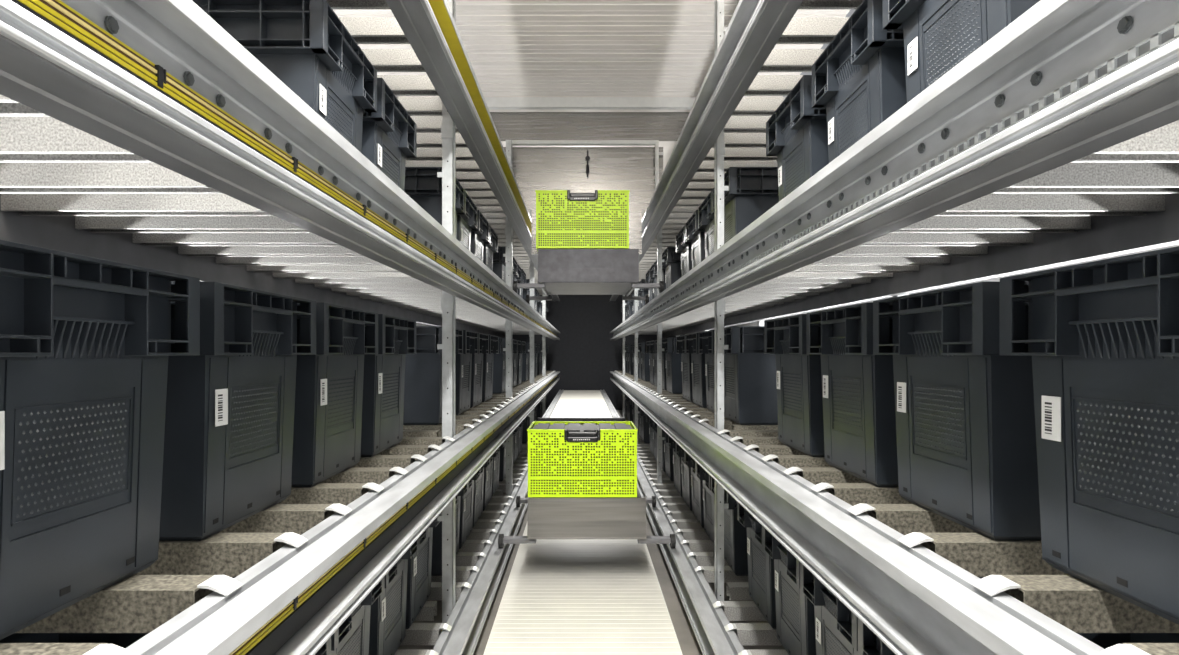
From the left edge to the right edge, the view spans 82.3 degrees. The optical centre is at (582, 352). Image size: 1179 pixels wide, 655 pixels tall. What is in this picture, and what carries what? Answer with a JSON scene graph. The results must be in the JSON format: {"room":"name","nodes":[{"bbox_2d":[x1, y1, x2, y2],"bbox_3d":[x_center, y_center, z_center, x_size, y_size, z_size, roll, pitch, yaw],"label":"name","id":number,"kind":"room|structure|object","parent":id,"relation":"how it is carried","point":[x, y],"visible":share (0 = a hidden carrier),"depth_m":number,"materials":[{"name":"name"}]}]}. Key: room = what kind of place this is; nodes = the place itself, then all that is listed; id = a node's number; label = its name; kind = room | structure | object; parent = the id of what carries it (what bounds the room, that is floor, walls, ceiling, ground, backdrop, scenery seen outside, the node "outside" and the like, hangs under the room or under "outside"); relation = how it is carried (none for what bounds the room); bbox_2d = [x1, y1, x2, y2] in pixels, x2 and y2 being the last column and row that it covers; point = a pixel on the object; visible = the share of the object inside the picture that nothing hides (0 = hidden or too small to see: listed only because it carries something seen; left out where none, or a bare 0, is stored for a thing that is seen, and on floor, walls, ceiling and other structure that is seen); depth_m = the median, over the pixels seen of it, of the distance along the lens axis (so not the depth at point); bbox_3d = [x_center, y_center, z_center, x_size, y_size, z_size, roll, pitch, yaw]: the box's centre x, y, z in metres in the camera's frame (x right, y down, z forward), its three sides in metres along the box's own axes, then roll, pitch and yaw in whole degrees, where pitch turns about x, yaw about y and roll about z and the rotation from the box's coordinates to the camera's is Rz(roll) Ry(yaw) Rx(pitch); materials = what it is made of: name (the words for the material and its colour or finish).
{"room":"distribution center","nodes":[
{"label":"distribution center","id":0,"kind":"room"},
{"bbox_2d":[489,110,690,218],"bbox_3d":[0.000,-1.883,8.980,2.900,0.050,8.040,0,0,0],"label":"ceiling","id":1,"kind":"structure","parent":0,"point":[668,146],"depth_m":5.93,"materials":[{"name":"white paint"}]},
{"bbox_2d":[398,493,784,654],"bbox_3d":[0.000,1.260,5.000,6.400,0.119,16.000,0,0,0],"label":"floor","id":2,"kind":"structure","parent":0,"point":[687,640],"depth_m":3.19,"materials":[{"name":"grey concrete"}]},
{"bbox_2d":[437,0,455,622],"bbox_3d":[-0.545,-0.329,2.697,0.062,3.057,0.053,0,0,0],"label":"post","id":3,"kind":"object","parent":2,"relation":"on","point":[448,128],"visible":0.54,"depth_m":2.68,"materials":[{"name":"metal"}]},
{"bbox_2d":[394,441,529,654],"bbox_3d":[-0.877,1.062,5.650,0.935,0.153,12.300,0,0,0],"label":"shelf","id":4,"kind":"object","parent":3,"relation":"attached to","point":[478,578],"visible":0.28,"depth_m":3.07,"materials":[{"name":"metal"}]},
{"bbox_2d":[0,633,330,654],"bbox_3d":[-0.889,0.778,1.340,0.630,0.420,0.400,0,0,0],"label":"storage bin","id":5,"kind":"object","parent":4,"relation":"on","point":[123,640],"visible":0.13,"depth_m":1.51,"materials":[{"name":"grey plastic"}]},
{"bbox_2d":[231,576,384,654],"bbox_3d":[-0.888,0.778,1.750,0.630,0.420,0.400,0,0,0],"label":"storage bin","id":6,"kind":"object","parent":4,"relation":"on","point":[352,637],"visible":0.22,"depth_m":1.81,"materials":[{"name":"grey plastic"}]},
{"bbox_2d":[369,538,418,654],"bbox_3d":[-0.888,0.778,2.160,0.630,0.420,0.400,0,0,0],"label":"storage bin","id":7,"kind":"object","parent":4,"relation":"on","point":[388,612],"visible":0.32,"depth_m":2.13,"materials":[{"name":"grey plastic"}]},
{"bbox_2d":[406,512,441,628],"bbox_3d":[-0.894,0.778,2.570,0.630,0.420,0.400,0,0,0],"label":"storage bin","id":8,"kind":"object","parent":4,"relation":"on","point":[420,564],"visible":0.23,"depth_m":2.53,"materials":[{"name":"grey plastic"}]},
{"bbox_2d":[431,483,467,575],"bbox_3d":[-0.886,0.778,3.150,0.630,0.420,0.400,0,0,0],"label":"storage bin","id":9,"kind":"object","parent":4,"relation":"on","point":[436,570],"visible":0.09,"depth_m":2.99,"materials":[{"name":"grey plastic"}]},
{"bbox_2d":[459,469,479,548],"bbox_3d":[-0.887,0.778,3.555,0.630,0.420,0.400,0,0,0],"label":"storage bin","id":10,"kind":"object","parent":4,"relation":"on","point":[466,502],"visible":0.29,"depth_m":3.52,"materials":[{"name":"grey plastic"}]},
{"bbox_2d":[473,458,489,526],"bbox_3d":[-0.890,0.778,3.960,0.630,0.420,0.400,0,0,0],"label":"storage bin","id":11,"kind":"object","parent":4,"relation":"on","point":[479,483],"visible":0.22,"depth_m":3.94,"materials":[{"name":"grey plastic"}]},
{"bbox_2d":[483,449,497,510],"bbox_3d":[-0.890,0.778,4.365,0.630,0.420,0.400,0,0,0],"label":"storage bin","id":12,"kind":"object","parent":4,"relation":"on","point":[488,471],"visible":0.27,"depth_m":4.31,"materials":[{"name":"grey plastic"}]},
{"bbox_2d":[492,444,503,495],"bbox_3d":[-0.894,0.778,4.770,0.630,0.420,0.400,0,0,0],"label":"storage bin","id":13,"kind":"object","parent":4,"relation":"on","point":[495,476],"visible":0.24,"depth_m":4.74,"materials":[{"name":"grey plastic"}]},
{"bbox_2d":[499,432,512,480],"bbox_3d":[-0.892,0.778,5.350,0.630,0.420,0.400,0,0,0],"label":"storage bin","id":14,"kind":"object","parent":4,"relation":"on","point":[502,464],"visible":0.09,"depth_m":5.19,"materials":[{"name":"grey plastic"}]},
{"bbox_2d":[513,422,521,463],"bbox_3d":[-0.888,0.778,6.160,0.630,0.420,0.400,0,0,0],"label":"storage bin","id":15,"kind":"object","parent":4,"relation":"on","point":[516,436],"visible":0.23,"depth_m":6.14,"materials":[{"name":"grey plastic"}]},
{"bbox_2d":[522,413,529,442],"bbox_3d":[-0.894,0.778,7.550,0.630,0.420,0.400,0,0,0],"label":"storage bin","id":16,"kind":"object","parent":4,"relation":"on","point":[525,426],"visible":0.22,"depth_m":7.38,"materials":[{"name":"grey plastic"}]},
{"bbox_2d":[498,482,675,547],"bbox_3d":[0.020,0.868,3.936,0.910,0.265,1.038,0,0,0],"label":"shuttle","id":17,"kind":"object","parent":4,"relation":"on","point":[548,517],"visible":0.71,"depth_m":3.44,"materials":[{"name":"metal"}]},
{"bbox_2d":[527,421,637,496],"bbox_3d":[-0.003,0.561,3.637,0.564,0.347,0.419,0,0,0],"label":"crate","id":18,"kind":"object","parent":17,"relation":"on","point":[573,459],"visible":1,"depth_m":3.44,"materials":[{"name":"green plastic"}]},
{"bbox_2d":[503,140,511,495],"bbox_3d":[-0.545,-0.170,4.897,0.062,2.740,0.053,0,0,0],"label":"post","id":19,"kind":"object","parent":2,"relation":"on","point":[508,230],"visible":0.62,"depth_m":4.88,"materials":[{"name":"metal"}]},
{"bbox_2d":[528,210,533,428],"bbox_3d":[-0.545,-0.170,7.098,0.062,2.740,0.053,0,0,0],"label":"post","id":20,"kind":"object","parent":2,"relation":"on","point":[531,268],"visible":0.31,"depth_m":7.08,"materials":[{"name":"metal"}]},
{"bbox_2d":[541,290,545,416],"bbox_3d":[-0.545,-0.170,9.297,0.062,2.740,0.053,0,0,0],"label":"post","id":21,"kind":"object","parent":2,"relation":"on","point":[543,350],"visible":0.4,"depth_m":9.28,"materials":[{"name":"metal"}]},
{"bbox_2d":[483,423,682,654],"bbox_3d":[0.000,1.194,5.550,0.786,0.012,13.100,0,0,0],"label":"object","id":22,"kind":"structure","parent":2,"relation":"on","point":[561,596],"depth_m":3.20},
{"bbox_2d":[537,390,624,420],"bbox_3d":[-0.020,0.926,9.620,0.900,0.522,5.460,0,0,0],"label":"conveyor","id":23,"kind":"object","parent":22,"relation":"on","point":[567,405],"visible":0.69,"depth_m":8.34,"materials":[{"name":"metal"}]},
{"bbox_2d":[623,295,625,417],"bbox_3d":[0.599,-0.170,9.758,0.050,2.740,0.053,0,0,0],"label":"post","id":24,"kind":"object","parent":2,"relation":"on","point":[624,303],"visible":0.4,"depth_m":9.74,"materials":[{"name":"metal"}]},
{"bbox_2d":[635,288,638,443],"bbox_3d":[0.599,-0.170,7.478,0.050,2.740,0.053,0,0,0],"label":"post","id":25,"kind":"object","parent":2,"relation":"on","point":[636,289],"visible":0.37,"depth_m":7.46,"materials":[{"name":"metal"}]},
{"bbox_2d":[657,171,663,483],"bbox_3d":[0.599,-0.170,5.197,0.050,2.740,0.053,0,0,0],"label":"post","id":26,"kind":"object","parent":2,"relation":"on","point":[660,349],"visible":0.48,"depth_m":5.18,"materials":[{"name":"metal"}]},
{"bbox_2d":[714,0,728,600],"bbox_3d":[0.599,-0.329,2.917,0.050,3.057,0.053,0,0,0],"label":"post","id":27,"kind":"object","parent":2,"relation":"on","point":[719,29],"visible":0.58,"depth_m":2.90,"materials":[{"name":"metal"}]},
{"bbox_2d":[610,371,1178,654],"bbox_3d":[0.906,0.381,5.650,0.877,0.153,12.300,0,0,0],"label":"shelf","id":28,"kind":"object","parent":27,"relation":"attached to","point":[909,572],"visible":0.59,"depth_m":1.13,"materials":[{"name":"metal"}]},
{"bbox_2d":[626,345,632,374],"bbox_3d":[0.946,0.098,9.645,0.630,0.420,0.400,0,0,0],"label":"storage bin","id":29,"kind":"object","parent":28,"relation":"on","point":[630,355],"visible":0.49,"depth_m":9.48,"materials":[{"name":"grey plastic"}]},
{"bbox_2d":[639,343,649,380],"bbox_3d":[0.947,0.098,7.445,0.630,0.420,0.400,0,0,0],"label":"storage bin","id":30,"kind":"object","parent":28,"relation":"on","point":[642,346],"visible":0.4,"depth_m":7.28,"materials":[{"name":"grey plastic"}]},
{"bbox_2d":[646,341,653,384],"bbox_3d":[0.949,0.098,6.580,0.630,0.420,0.400,0,0,0],"label":"storage bin","id":31,"kind":"object","parent":28,"relation":"on","point":[648,342],"visible":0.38,"depth_m":6.59,"materials":[{"name":"grey plastic"}]},
{"bbox_2d":[650,340,656,385],"bbox_3d":[0.942,0.098,6.135,0.630,0.420,0.400,0,0,0],"label":"storage bin","id":32,"kind":"object","parent":28,"relation":"on","point":[652,343],"visible":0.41,"depth_m":6.17,"materials":[{"name":"grey plastic"}]},
{"bbox_2d":[655,340,666,390],"bbox_3d":[0.945,0.098,5.690,0.630,0.420,0.400,0,0,0],"label":"storage bin","id":33,"kind":"object","parent":28,"relation":"on","point":[664,384],"visible":0.16,"depth_m":5.54,"materials":[{"name":"grey plastic"}]},
{"bbox_2d":[662,338,682,393],"bbox_3d":[0.949,0.098,5.245,0.630,0.420,0.400,0,0,0],"label":"storage bin","id":34,"kind":"object","parent":28,"relation":"on","point":[673,360],"visible":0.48,"depth_m":5.08,"materials":[{"name":"grey plastic"}]},
{"bbox_2d":[676,335,692,401],"bbox_3d":[0.948,0.098,4.380,0.630,0.420,0.400,0,0,0],"label":"storage bin","id":35,"kind":"object","parent":28,"relation":"on","point":[680,340],"visible":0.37,"depth_m":4.35,"materials":[{"name":"grey plastic"}]},
{"bbox_2d":[686,333,706,407],"bbox_3d":[0.944,0.098,3.935,0.630,0.420,0.400,0,0,0],"label":"storage bin","id":36,"kind":"object","parent":28,"relation":"on","point":[692,340],"visible":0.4,"depth_m":3.87,"materials":[{"name":"grey plastic"}]},
{"bbox_2d":[699,330,713,411],"bbox_3d":[0.947,0.098,3.490,0.630,0.420,0.400,0,0,0],"label":"storage bin","id":37,"kind":"object","parent":28,"relation":"on","point":[706,338],"visible":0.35,"depth_m":3.54,"materials":[{"name":"grey plastic"}]},
{"bbox_2d":[724,326,777,424],"bbox_3d":[0.944,0.098,3.045,0.630,0.420,0.400,0,0,0],"label":"storage bin","id":38,"kind":"object","parent":28,"relation":"on","point":[750,385],"visible":0.34,"depth_m":2.88,"materials":[{"name":"grey plastic"}]},
{"bbox_2d":[764,314,824,456],"bbox_3d":[0.946,0.098,2.148,0.630,0.420,0.400,0,0,0],"label":"storage bin","id":39,"kind":"object","parent":28,"relation":"on","point":[798,373],"visible":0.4,"depth_m":2.07,"materials":[{"name":"grey plastic"}]},
{"bbox_2d":[806,302,898,486],"bbox_3d":[0.945,0.098,1.702,0.630,0.420,0.400,0,0,0],"label":"storage bin","id":40,"kind":"object","parent":28,"relation":"on","point":[858,395],"visible":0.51,"depth_m":1.62,"materials":[{"name":"grey plastic"}]},
{"bbox_2d":[873,282,1040,540],"bbox_3d":[0.943,0.098,1.262,0.630,0.420,0.400,0,0,0],"label":"storage bin","id":41,"kind":"object","parent":28,"relation":"on","point":[965,410],"visible":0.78,"depth_m":1.17,"materials":[{"name":"grey plastic"}]},
{"bbox_2d":[1000,246,1178,624],"bbox_3d":[0.941,0.098,0.815,0.630,0.420,0.400,0,0,0],"label":"storage bin","id":42,"kind":"object","parent":28,"relation":"on","point":[1103,340],"visible":1,"depth_m":0.84,"materials":[{"name":"grey plastic"}]},
{"bbox_2d":[610,0,1178,339],"bbox_3d":[0.906,-0.300,5.650,0.877,0.153,12.300,0,0,0],"label":"shelf","id":43,"kind":"object","parent":27,"relation":"attached to","point":[1054,142],"visible":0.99,"depth_m":1.24,"materials":[{"name":"metal"}]},
{"bbox_2d":[638,279,648,306],"bbox_3d":[0.942,-0.584,7.445,0.630,0.420,0.400,0,0,0],"label":"storage bin","id":44,"kind":"object","parent":43,"relation":"on","point":[643,291],"visible":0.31,"depth_m":7.28,"materials":[{"name":"grey plastic"}]},
{"bbox_2d":[650,263,656,297],"bbox_3d":[0.941,-0.584,6.135,0.630,0.420,0.400,0,0,0],"label":"storage bin","id":45,"kind":"object","parent":43,"relation":"on","point":[653,277],"visible":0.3,"depth_m":6.16,"materials":[{"name":"grey plastic"}]},
{"bbox_2d":[662,247,681,288],"bbox_3d":[0.946,-0.584,5.245,0.630,0.420,0.400,0,0,0],"label":"storage bin","id":46,"kind":"object","parent":43,"relation":"on","point":[671,264],"visible":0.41,"depth_m":5.07,"materials":[{"name":"grey plastic"}]},
{"bbox_2d":[676,225,691,275],"bbox_3d":[0.945,-0.584,4.380,0.630,0.420,0.400,0,0,0],"label":"storage bin","id":47,"kind":"object","parent":43,"relation":"on","point":[683,247],"visible":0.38,"depth_m":4.34,"materials":[{"name":"grey plastic"}]},
{"bbox_2d":[686,210,704,268],"bbox_3d":[0.943,-0.584,3.935,0.630,0.420,0.400,0,0,0],"label":"storage bin","id":48,"kind":"object","parent":43,"relation":"on","point":[696,236],"visible":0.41,"depth_m":3.88,"materials":[{"name":"grey plastic"}]},
{"bbox_2d":[698,191,713,258],"bbox_3d":[0.944,-0.584,3.490,0.630,0.420,0.400,0,0,0],"label":"storage bin","id":49,"kind":"object","parent":43,"relation":"on","point":[705,215],"visible":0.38,"depth_m":3.54,"materials":[{"name":"grey plastic"}]},
{"bbox_2d":[712,167,778,243],"bbox_3d":[0.941,-0.584,3.075,0.630,0.420,0.400,0,0,0],"label":"storage bin","id":50,"kind":"object","parent":43,"relation":"on","point":[753,191],"visible":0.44,"depth_m":2.90,"materials":[{"name":"grey plastic"}]},
{"bbox_2d":[766,75,828,201],"bbox_3d":[0.945,-0.584,2.125,0.630,0.420,0.400,0,0,0],"label":"storage bin","id":51,"kind":"object","parent":43,"relation":"on","point":[796,132],"visible":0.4,"depth_m":2.04,"materials":[{"name":"grey plastic"}]},
{"bbox_2d":[812,0,906,162],"bbox_3d":[0.946,-0.584,1.665,0.630,0.420,0.400,0,0,0],"label":"storage bin","id":52,"kind":"object","parent":43,"relation":"on","point":[862,67],"visible":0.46,"depth_m":1.58,"materials":[{"name":"grey plastic"}]},
{"bbox_2d":[883,0,1039,102],"bbox_3d":[0.943,-0.584,1.215,0.630,0.420,0.400,0,0,0],"label":"storage bin","id":53,"kind":"object","parent":43,"relation":"on","point":[939,35],"visible":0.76,"depth_m":1.25,"materials":[{"name":"grey plastic"}]},
{"bbox_3d":[-1.373,-0.329,2.698,0.050,3.057,0.052,0,0,0],"label":"post","id":54,"kind":"object","parent":2,"relation":"on","visible":0},
{"bbox_2d":[0,0,559,339],"bbox_3d":[-0.873,-0.300,5.650,0.945,0.153,12.300,0,0,0],"label":"shelf","id":55,"kind":"object","parent":54,"relation":"attached to","point":[142,133],"visible":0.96,"depth_m":1.13,"materials":[{"name":"metal"}]},
{"bbox_2d":[192,0,376,151],"bbox_3d":[-0.894,-0.584,1.700,0.630,0.420,0.400,0,0,0],"label":"storage bin","id":56,"kind":"object","parent":55,"relation":"on","point":[304,44],"visible":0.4,"depth_m":1.53,"materials":[{"name":"grey plastic"}]},
{"bbox_2d":[361,78,416,190],"bbox_3d":[-0.893,-0.584,2.145,0.630,0.420,0.400,0,0,0],"label":"storage bin","id":57,"kind":"object","parent":55,"relation":"on","point":[389,134],"visible":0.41,"depth_m":2.08,"materials":[{"name":"grey plastic"}]},
{"bbox_2d":[404,167,464,235],"bbox_3d":[-0.889,-0.584,3.075,0.630,0.420,0.400,0,0,0],"label":"storage bin","id":58,"kind":"object","parent":55,"relation":"on","point":[422,184],"visible":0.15,"depth_m":2.90,"materials":[{"name":"grey plastic"}]},
{"bbox_2d":[456,191,476,250],"bbox_3d":[-0.891,-0.584,3.490,0.630,0.420,0.400,0,0,0],"label":"storage bin","id":59,"kind":"object","parent":55,"relation":"on","point":[466,221],"visible":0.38,"depth_m":3.48,"materials":[{"name":"grey plastic"}]},
{"bbox_2d":[470,210,488,261],"bbox_3d":[-0.890,-0.584,3.935,0.630,0.420,0.400,0,0,0],"label":"storage bin","id":60,"kind":"object","parent":55,"relation":"on","point":[480,235],"visible":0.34,"depth_m":3.89,"materials":[{"name":"grey plastic"}]},
{"bbox_2d":[483,225,497,270],"bbox_3d":[-0.891,-0.584,4.380,0.630,0.420,0.400,0,0,0],"label":"storage bin","id":61,"kind":"object","parent":55,"relation":"on","point":[490,247],"visible":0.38,"depth_m":4.36,"materials":[{"name":"grey plastic"}]},
{"bbox_2d":[493,247,505,282],"bbox_3d":[-0.893,-0.584,5.245,0.630,0.420,0.400,0,0,0],"label":"storage bin","id":62,"kind":"object","parent":55,"relation":"on","point":[499,262],"visible":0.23,"depth_m":5.07,"materials":[{"name":"grey plastic"}]},
{"bbox_2d":[512,249,663,303],"bbox_3d":[0.032,-0.494,4.536,0.910,0.265,1.038,0,0,0],"label":"shuttle","id":63,"kind":"object","parent":55,"relation":"on","point":[560,271],"visible":0.98,"depth_m":4.04,"materials":[{"name":"metal"}]},
{"bbox_2d":[535,190,629,250],"bbox_3d":[-0.003,-0.801,4.237,0.564,0.347,0.419,0,0,0],"label":"crate","id":64,"kind":"object","parent":63,"relation":"on","point":[565,219],"visible":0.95,"depth_m":4.04,"materials":[{"name":"green plastic"}]},
{"bbox_2d":[0,371,559,654],"bbox_3d":[-0.873,0.381,5.650,0.945,0.153,12.300,0,0,0],"label":"shelf","id":65,"kind":"object","parent":54,"relation":"attached to","point":[300,565],"visible":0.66,"depth_m":1.11,"materials":[{"name":"metal"}]},
{"bbox_2d":[0,240,199,639],"bbox_3d":[-0.891,0.098,0.815,0.630,0.420,0.400,0,0,0],"label":"storage bin","id":66,"kind":"object","parent":65,"relation":"on","point":[85,341],"visible":1,"depth_m":0.81,"materials":[{"name":"grey plastic"}]},
{"bbox_2d":[159,281,315,540],"bbox_3d":[-0.893,0.098,1.262,0.630,0.420,0.400,0,0,0],"label":"storage bin","id":67,"kind":"object","parent":65,"relation":"on","point":[230,406],"visible":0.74,"depth_m":1.17,"materials":[{"name":"grey plastic"}]},
{"bbox_2d":[291,302,377,486],"bbox_3d":[-0.892,0.098,1.702,0.630,0.420,0.400,0,0,0],"label":"storage bin","id":68,"kind":"object","parent":65,"relation":"on","point":[329,382],"visible":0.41,"depth_m":1.62,"materials":[{"name":"grey plastic"}]},
{"bbox_2d":[361,314,415,456],"bbox_3d":[-0.894,0.098,2.148,0.630,0.420,0.400,0,0,0],"label":"storage bin","id":69,"kind":"object","parent":65,"relation":"on","point":[384,371],"visible":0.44,"depth_m":2.07,"materials":[{"name":"grey plastic"}]},
{"bbox_2d":[403,326,462,424],"bbox_3d":[-0.891,0.098,3.045,0.630,0.420,0.400,0,0,0],"label":"storage bin","id":70,"kind":"object","parent":65,"relation":"on","point":[423,369],"visible":0.09,"depth_m":2.88,"materials":[{"name":"grey plastic"}]},
{"bbox_2d":[456,330,477,414],"bbox_3d":[-0.887,0.098,3.490,0.630,0.420,0.400,0,0,0],"label":"storage bin","id":71,"kind":"object","parent":65,"relation":"on","point":[470,338],"visible":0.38,"depth_m":3.42,"materials":[{"name":"grey plastic"}]},
{"bbox_2d":[470,333,488,407],"bbox_3d":[-0.891,0.098,3.935,0.630,0.420,0.400,0,0,0],"label":"storage bin","id":72,"kind":"object","parent":65,"relation":"on","point":[483,339],"visible":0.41,"depth_m":3.89,"materials":[{"name":"grey plastic"}]},
{"bbox_2d":[482,335,498,401],"bbox_3d":[-0.888,0.098,4.380,0.630,0.420,0.400,0,0,0],"label":"storage bin","id":73,"kind":"object","parent":65,"relation":"on","point":[487,383],"visible":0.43,"depth_m":4.31,"materials":[{"name":"grey plastic"}]},
{"bbox_2d":[492,338,505,393],"bbox_3d":[-0.886,0.098,5.245,0.630,0.420,0.400,0,0,0],"label":"storage bin","id":74,"kind":"object","parent":65,"relation":"on","point":[499,362],"visible":0.23,"depth_m":5.08,"materials":[{"name":"grey plastic"}]},
{"bbox_2d":[512,340,520,387],"bbox_3d":[-0.894,0.098,6.135,0.630,0.420,0.400,0,0,0],"label":"storage bin","id":75,"kind":"object","parent":65,"relation":"on","point":[515,358],"visible":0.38,"depth_m":6.10,"materials":[{"name":"grey plastic"}]},
{"bbox_2d":[517,341,525,384],"bbox_3d":[-0.891,0.098,6.580,0.630,0.420,0.400,0,0,0],"label":"storage bin","id":76,"kind":"object","parent":65,"relation":"on","point":[523,344],"visible":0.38,"depth_m":6.50,"materials":[{"name":"grey plastic"}]},
{"bbox_2d":[522,343,529,380],"bbox_3d":[-0.894,0.098,7.445,0.630,0.420,0.400,0,0,0],"label":"storage bin","id":77,"kind":"object","parent":65,"relation":"on","point":[525,356],"visible":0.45,"depth_m":7.28,"materials":[{"name":"grey plastic"}]},
{"bbox_2d":[326,0,559,300],"bbox_3d":[-0.874,-0.981,5.650,0.942,0.153,12.300,0,0,0],"label":"shelf","id":78,"kind":"object","parent":54,"relation":"attached to","point":[484,171],"visible":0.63,"depth_m":2.57,"materials":[{"name":"metal"}]},
{"bbox_3d":[1.373,-0.329,2.918,0.050,3.057,0.052,0,0,0],"label":"post","id":79,"kind":"object","parent":2,"relation":"on","visible":0},
{"bbox_2d":[616,410,788,654],"bbox_3d":[0.896,1.062,5.650,0.898,0.153,12.300,0,0,0],"label":"shelf","id":80,"kind":"object","parent":79,"relation":"attached to","point":[690,564],"visible":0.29,"depth_m":3.07,"materials":[{"name":"metal"}]},
{"bbox_2d":[638,406,649,442],"bbox_3d":[0.944,0.778,7.550,0.630,0.420,0.400,0,0,0],"label":"storage bin","id":81,"kind":"object","parent":80,"relation":"on","point":[645,436],"visible":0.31,"depth_m":7.38,"materials":[{"name":"grey plastic"}]},
{"bbox_2d":[646,414,653,455],"bbox_3d":[0.947,0.778,6.565,0.630,0.420,0.400,0,0,0],"label":"storage bin","id":82,"kind":"object","parent":80,"relation":"on","point":[647,416],"visible":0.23,"depth_m":6.58,"materials":[{"name":"grey plastic"}]},
{"bbox_2d":[650,418,656,460],"bbox_3d":[0.942,0.778,6.160,0.630,0.420,0.400,0,0,0],"label":"storage bin","id":83,"kind":"object","parent":80,"relation":"on","point":[651,420],"visible":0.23,"depth_m":6.18,"materials":[{"name":"grey plastic"}]},
{"bbox_2d":[662,430,673,480],"bbox_3d":[0.949,0.778,5.350,0.630,0.420,0.400,0,0,0],"label":"storage bin","id":84,"kind":"object","parent":80,"relation":"on","point":[669,469],"visible":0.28,"depth_m":5.24,"materials":[{"name":"grey plastic"}]},
{"bbox_2d":[676,443,691,510],"bbox_3d":[0.944,0.778,4.365,0.630,0.420,0.400,0,0,0],"label":"storage bin","id":85,"kind":"object","parent":80,"relation":"on","point":[685,470],"visible":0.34,"depth_m":4.33,"materials":[{"name":"grey plastic"}]},
{"bbox_2d":[685,452,703,527],"bbox_3d":[0.945,0.778,3.960,0.630,0.420,0.400,0,0,0],"label":"storage bin","id":86,"kind":"object","parent":80,"relation":"on","point":[696,484],"visible":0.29,"depth_m":3.92,"materials":[{"name":"grey plastic"}]},
{"bbox_2d":[668,433,725,496],"bbox_3d":[0.944,0.778,4.770,0.630,0.420,0.400,0,0,0],"label":"storage bin","id":87,"kind":"object","parent":80,"relation":"on","point":[671,443],"visible":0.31,"depth_m":4.75,"materials":[{"name":"grey plastic"}]},
{"bbox_2d":[696,462,713,543],"bbox_3d":[0.945,0.778,3.555,0.630,0.420,0.400,0,0,0],"label":"storage bin","id":88,"kind":"object","parent":80,"relation":"on","point":[708,496],"visible":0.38,"depth_m":3.57,"materials":[{"name":"grey plastic"}]},
{"bbox_2d":[711,477,747,575],"bbox_3d":[0.949,0.778,3.150,0.630,0.420,0.400,0,0,0],"label":"storage bin","id":89,"kind":"object","parent":80,"relation":"on","point":[735,533],"visible":0.19,"depth_m":2.99,"materials":[{"name":"grey plastic"}]},
{"bbox_2d":[737,502,775,628],"bbox_3d":[0.949,0.778,2.570,0.630,0.420,0.400,0,0,0],"label":"storage bin","id":90,"kind":"object","parent":80,"relation":"on","point":[761,575],"visible":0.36,"depth_m":2.54,"materials":[{"name":"grey plastic"}]},
{"bbox_2d":[763,527,815,654],"bbox_3d":[0.943,0.778,2.160,0.630,0.420,0.400,0,0,0],"label":"storage bin","id":91,"kind":"object","parent":80,"relation":"on","point":[795,614],"visible":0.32,"depth_m":2.14,"materials":[{"name":"grey plastic"}]},
{"bbox_2d":[800,562,983,654],"bbox_3d":[0.942,0.778,1.750,0.630,0.420,0.400,0,0,0],"label":"storage bin","id":92,"kind":"object","parent":80,"relation":"on","point":[836,625],"visible":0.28,"depth_m":1.79,"materials":[{"name":"grey plastic"}]},
{"bbox_2d":[858,618,1178,654],"bbox_3d":[0.942,0.778,1.340,0.630,0.420,0.400,0,0,0],"label":"storage bin","id":93,"kind":"object","parent":80,"relation":"on","point":[866,646],"visible":0.2,"depth_m":1.51,"materials":[{"name":"grey plastic"}]},
{"bbox_2d":[610,0,862,300],"bbox_3d":[0.903,-0.981,5.650,0.883,0.153,12.300,0,0,0],"label":"shelf","id":94,"kind":"object","parent":79,"relation":"attached to","point":[755,27],"visible":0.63,"depth_m":2.61,"materials":[{"name":"metal"}]},
{"bbox_2d":[505,140,662,189],"bbox_3d":[0.000,-1.321,5.000,1.184,0.499,0.040,0,0,0],"label":"frame","id":95,"kind":"object","parent":94,"relation":"on","point":[655,143],"visible":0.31,"depth_m":4.98,"materials":[{"name":"white paint"}]},
{"bbox_2d":[503,147,662,253],"bbox_3d":[0.000,-1.141,5.043,1.200,0.801,0.037,0,0,0],"label":"end panel","id":96,"kind":"object","parent":95,"relation":"hanging from","point":[574,169],"visible":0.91,"depth_m":5.05,"materials":[{"name":"metal"}]},
{"bbox_2d":[490,112,689,140],"bbox_3d":[0.000,-1.679,5.006,2.900,0.212,0.012,0,0,0],"label":"header panel","id":97,"kind":"object","parent":95,"relation":"on","point":[661,126],"visible":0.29,"depth_m":5.00,"materials":[{"name":"metal"}]},
{"bbox_2d":[333,0,850,96],"bbox_3d":[0.000,-1.883,1.950,2.900,0.050,5.900,0,0,0],"label":"ceiling","id":98,"kind":"structure","parent":0,"point":[514,48],"depth_m":4.08,"materials":[{"name":"white paint"}]},
{"bbox_2d":[484,97,695,109],"bbox_3d":[0.000,-1.847,4.928,2.900,0.122,0.055,0,0,0],"label":"trim","id":99,"kind":"structure","parent":98,"relation":"attached to","point":[493,103],"depth_m":4.90,"materials":[{"name":"white paint"}]},
{"bbox_2d":[512,295,684,409],"bbox_3d":[0.000,-0.499,12.700,6.400,3.401,0.200,0,0,0],"label":"wall","id":100,"kind":"structure","parent":0,"point":[584,354],"depth_m":12.60,"materials":[{"name":"black paint"}]},
{"bbox_2d":[685,244,1178,334],"bbox_3d":[1.950,-0.400,5.700,0.100,3.201,13.800,0,0,0],"label":"wall","id":101,"kind":"structure","parent":0,"point":[997,279],"depth_m":3.14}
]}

